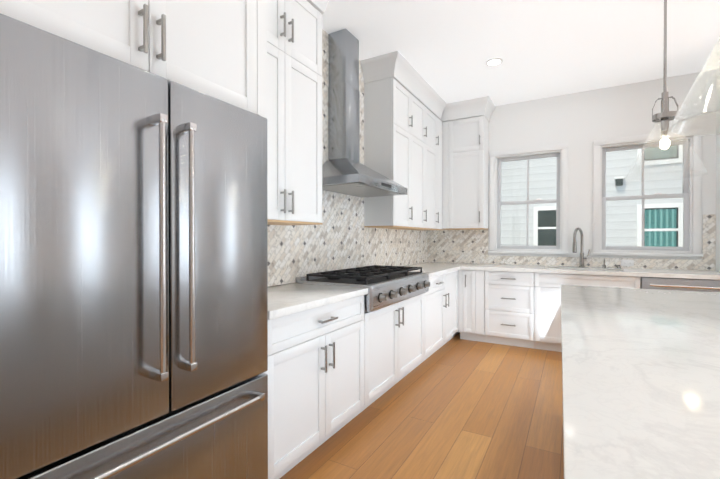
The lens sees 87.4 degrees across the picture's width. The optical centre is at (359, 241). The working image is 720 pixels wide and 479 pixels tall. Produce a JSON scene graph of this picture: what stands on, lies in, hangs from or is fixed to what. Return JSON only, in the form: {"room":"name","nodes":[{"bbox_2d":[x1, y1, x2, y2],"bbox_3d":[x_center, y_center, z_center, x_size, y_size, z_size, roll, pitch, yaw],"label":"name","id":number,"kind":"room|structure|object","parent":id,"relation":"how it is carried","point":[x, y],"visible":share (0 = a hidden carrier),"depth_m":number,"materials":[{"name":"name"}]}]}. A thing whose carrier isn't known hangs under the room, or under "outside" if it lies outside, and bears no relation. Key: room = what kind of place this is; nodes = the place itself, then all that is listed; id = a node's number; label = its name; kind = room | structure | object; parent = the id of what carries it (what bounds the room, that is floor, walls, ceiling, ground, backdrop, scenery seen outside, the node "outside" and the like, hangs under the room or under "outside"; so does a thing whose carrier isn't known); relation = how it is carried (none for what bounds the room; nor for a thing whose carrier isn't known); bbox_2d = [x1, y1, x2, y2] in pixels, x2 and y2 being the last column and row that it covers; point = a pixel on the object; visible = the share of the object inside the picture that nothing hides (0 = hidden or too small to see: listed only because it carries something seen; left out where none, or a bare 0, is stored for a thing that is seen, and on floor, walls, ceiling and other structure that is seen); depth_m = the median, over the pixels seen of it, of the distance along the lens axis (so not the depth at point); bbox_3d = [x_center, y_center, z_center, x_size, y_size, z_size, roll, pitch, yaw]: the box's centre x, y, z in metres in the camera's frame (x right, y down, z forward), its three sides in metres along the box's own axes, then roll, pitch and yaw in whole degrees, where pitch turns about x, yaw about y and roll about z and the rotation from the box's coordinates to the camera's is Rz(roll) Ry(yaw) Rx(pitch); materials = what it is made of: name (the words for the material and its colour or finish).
{"room":"kitchen","nodes":[
{"label":"kitchen","id":0,"kind":"room"},
{"bbox_2d":[267,0,328,224],"bbox_3d":[-0.557,-0.944,2.322,0.408,1.655,0.934,0,0,30],"label":"upper cabinet","id":1,"kind":"object","parent":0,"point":[294,112],"visible":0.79,"depth_m":2.35,"materials":[{"name":"white paint"}]},
{"bbox_2d":[322,28,406,197],"bbox_3d":[0.005,-1.101,3.212,0.490,1.349,0.900,0,0,30],"label":"range hood","id":2,"kind":"object","parent":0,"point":[345,171],"visible":0.92,"depth_m":3.17,"materials":[{"name":"silver metal"}]},
{"bbox_2d":[280,332,563,478],"bbox_3d":[1.473,1.273,-0.328,6.850,0.060,9.840,0,0,30],"label":"floor","id":3,"kind":"structure","parent":0,"point":[455,407],"depth_m":2.51,"materials":[{"name":"brown wood"}]},
{"bbox_2d":[0,0,266,117],"bbox_3d":[-0.918,-0.267,1.384,0.708,2.998,1.056,0,0,30],"label":"tall cabinet","id":4,"kind":"object","parent":3,"relation":"on","point":[216,49],"visible":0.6,"depth_m":1.33,"materials":[{"name":"white paint"}]},
{"bbox_2d":[0,13,267,478],"bbox_3d":[-0.901,0.340,1.378,0.711,1.784,0.980,0,0,30],"label":"fridge","id":5,"kind":"object","parent":3,"relation":"on","point":[133,279],"visible":1,"depth_m":1.13,"materials":[{"name":"grey metal"}]},
{"bbox_2d":[264,295,363,478],"bbox_3d":[-0.450,0.789,2.280,0.645,0.875,0.948,0,0,30],"label":"base cabinet","id":6,"kind":"object","parent":3,"relation":"on","point":[314,372],"visible":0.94,"depth_m":2.05,"materials":[{"name":"white paint"}]},
{"bbox_2d":[268,283,367,319],"bbox_3d":[-0.454,0.332,2.279,0.638,0.040,0.950,0,0,30],"label":"countertop","id":7,"kind":"structure","parent":6,"relation":"on","point":[287,299],"depth_m":2.19,"materials":[{"name":"stone"}]},
{"bbox_2d":[296,265,429,311],"bbox_3d":[0.102,0.357,3.178,0.699,0.236,1.154,0,0,30],"label":"cooktop","id":8,"kind":"object","parent":7,"relation":"on","point":[386,286],"visible":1,"depth_m":2.88,"materials":[{"name":"silver metal"}]},
{"bbox_2d":[353,293,423,417],"bbox_3d":[0.069,0.850,3.199,0.645,0.742,1.158,0,0,30],"label":"base cabinet","id":9,"kind":"object","parent":3,"relation":"on","point":[393,344],"visible":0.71,"depth_m":2.95,"materials":[{"name":"white paint"}]},
{"bbox_2d":[414,273,445,368],"bbox_3d":[0.516,0.779,4.026,0.607,0.876,0.719,0,0,30],"label":"base cabinet","id":10,"kind":"object","parent":3,"relation":"on","point":[440,312],"depth_m":3.87,"materials":[{"name":"white paint"}]},
{"bbox_2d":[405,264,460,277],"bbox_3d":[0.641,0.320,4.211,0.638,0.040,1.170,0,0,30],"label":"countertop","id":11,"kind":"structure","parent":10,"relation":"on","point":[432,269],"depth_m":4.23,"materials":[{"name":"stone"}]},
{"bbox_2d":[446,270,457,342],"bbox_3d":[0.784,0.776,4.498,0.607,0.876,0.604,0,0,30],"label":"base cabinet","id":12,"kind":"object","parent":3,"relation":"on","point":[451,277],"depth_m":4.41,"materials":[{"name":"white paint"}]},
{"bbox_2d":[418,262,719,279],"bbox_3d":[2.166,0.319,4.392,3.115,0.040,0.647,0,0,30],"label":"countertop","id":13,"kind":"structure","parent":12,"relation":"on","point":[663,273],"depth_m":4.05,"materials":[{"name":"stone"}]},
{"bbox_2d":[572,227,589,266],"bbox_3d":[2.552,0.066,4.347,0.178,0.464,0.237,0,0,30],"label":"faucet","id":14,"kind":"object","parent":13,"relation":"on","point":[574,250],"visible":1,"depth_m":4.39,"materials":[{"name":"silver metal"}]},
{"bbox_2d":[458,270,485,341],"bbox_3d":[1.477,0.774,4.786,0.311,0.875,0.644,0,0,30],"label":"base cabinet","id":15,"kind":"object","parent":3,"relation":"on","point":[471,304],"visible":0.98,"depth_m":4.55,"materials":[{"name":"white paint"}]},
{"bbox_2d":[485,271,534,348],"bbox_3d":[1.846,0.775,4.577,0.533,0.875,0.644,0,0,30],"label":"base cabinet","id":16,"kind":"object","parent":3,"relation":"on","point":[509,308],"visible":1,"depth_m":4.33,"materials":[{"name":"white paint"}]},
{"bbox_2d":[534,273,640,351],"bbox_3d":[2.497,0.777,4.209,0.958,0.875,0.644,0,0,30],"label":"base cabinet","id":17,"kind":"object","parent":3,"relation":"on","point":[547,311],"visible":0.4,"depth_m":4.11,"materials":[{"name":"white paint"}]},
{"bbox_2d":[561,285,719,478],"bbox_3d":[1.149,0.777,1.081,1.010,0.915,3.170,0,0,28],"label":"kitchen island","id":18,"kind":"object","parent":3,"relation":"on","point":[640,383],"visible":1,"depth_m":0.85,"materials":[{"name":"stone"}]},
{"bbox_2d":[641,277,719,292],"bbox_3d":[3.210,0.782,3.785,0.694,0.872,0.678,0,0,30],"label":"dishwasher","id":19,"kind":"object","parent":3,"relation":"on","point":[685,284],"visible":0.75,"depth_m":3.55,"materials":[{"name":"grey metal"}]},
{"bbox_2d":[322,0,719,105],"bbox_3d":[1.473,-1.767,-0.347,6.850,0.020,9.840,0,0,30],"label":"ceiling","id":20,"kind":"structure","parent":0,"point":[447,49],"depth_m":3.33,"materials":[{"name":"white paint"}]},
{"bbox_2d":[485,58,502,65],"bbox_3d":[1.330,-1.778,3.733,0.168,0.008,0.168,0,0,30],"label":"recessed light","id":21,"kind":"object","parent":20,"relation":"in","point":[494,61],"visible":1,"depth_m":3.73,"materials":[{"name":"white plastic"}]},
{"bbox_2d":[625,0,707,180],"bbox_3d":[1.702,-1.067,2.102,0.360,1.407,0.360,0,0,30],"label":"pendant light","id":22,"kind":"object","parent":20,"relation":"hanging from","point":[665,116],"visible":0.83,"depth_m":2.10,"materials":[{"name":"clear glass"}]},
{"bbox_2d":[669,36,719,135],"bbox_3d":[1.131,-1.060,1.092,0.360,1.407,0.360,0,0,30],"label":"pendant light","id":23,"kind":"object","parent":20,"relation":"hanging from","point":[695,87],"visible":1,"depth_m":1.16,"materials":[{"name":"clear glass"}]},
{"bbox_2d":[440,70,714,270],"bbox_3d":[3.858,-0.283,3.885,6.540,3.000,0.140,0,0,30],"label":"wall","id":24,"kind":"structure","parent":0,"point":[579,123],"depth_m":4.46,"materials":[{"name":"white paint"}]},
{"bbox_2d":[267,29,427,286],"bbox_3d":[0.006,-0.739,3.724,0.008,2.082,3.925,0,0,30],"label":"backsplash","id":25,"kind":"structure","parent":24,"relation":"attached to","point":[342,237],"depth_m":3.31,"materials":[{"name":"tile"}]},
{"bbox_2d":[360,51,445,229],"bbox_3d":[0.660,-0.967,4.472,0.408,1.635,1.977,0,0,30],"label":"upper cabinet","id":26,"kind":"object","parent":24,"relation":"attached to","point":[404,104],"visible":1,"depth_m":3.82,"materials":[{"name":"white paint"}]},
{"bbox_2d":[442,96,494,229],"bbox_3d":[1.411,-0.975,4.949,0.624,1.625,0.407,0,0,30],"label":"upper cabinet","id":27,"kind":"object","parent":24,"relation":"attached to","point":[465,164],"visible":0.98,"depth_m":4.86,"materials":[{"name":"white paint"}]},
{"bbox_2d":[488,143,568,253],"bbox_3d":[2.145,-0.519,4.827,0.940,1.340,0.183,0,0,30],"label":"window","id":28,"kind":"structure","parent":24,"relation":"in","point":[560,152],"depth_m":4.80,"materials":[{"name":"white wood"}]},
{"bbox_2d":[428,214,715,270],"bbox_3d":[2.328,0.004,4.666,3.106,0.584,0.008,0,0,30],"label":"backsplash","id":29,"kind":"structure","parent":24,"relation":"attached to","point":[457,246],"depth_m":4.78,"materials":[{"name":"stone"}]},
{"bbox_2d":[621,260,633,265],"bbox_3d":[3.024,0.240,4.263,0.116,0.070,0.008,0,0,30],"label":"electrical outlet","id":30,"kind":"object","parent":29,"relation":"attached to","point":[627,262],"visible":1,"depth_m":4.26,"materials":[{"name":"white plastic"}]},
{"bbox_2d":[592,129,702,256],"bbox_3d":[3.185,-0.515,4.238,0.990,1.340,0.183,0,0,30],"label":"window","id":31,"kind":"structure","parent":24,"relation":"in","point":[691,240],"depth_m":4.21,"materials":[{"name":"white wood"}]},
{"bbox_2d":[715,67,719,271],"bbox_3d":[3.556,-0.281,3.534,0.140,3.000,0.750,0,0,30],"label":"wall","id":32,"kind":"structure","parent":0,"point":[717,137],"depth_m":3.86,"materials":[{"name":"white paint"}]},
{"bbox_3d":[5.063,4.756,5.659,21.000,0.100,4.040,0,0,30],"label":"ground","id":33,"kind":"structure","parent":0,"visible":0},
{"bbox_2d":[501,145,682,246],"bbox_3d":[6.097,-1.555,7.448,21.000,12.500,0.440,0,0,30],"label":"building","id":34,"kind":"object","parent":33,"relation":"on","point":[665,223],"depth_m":7.79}
]}

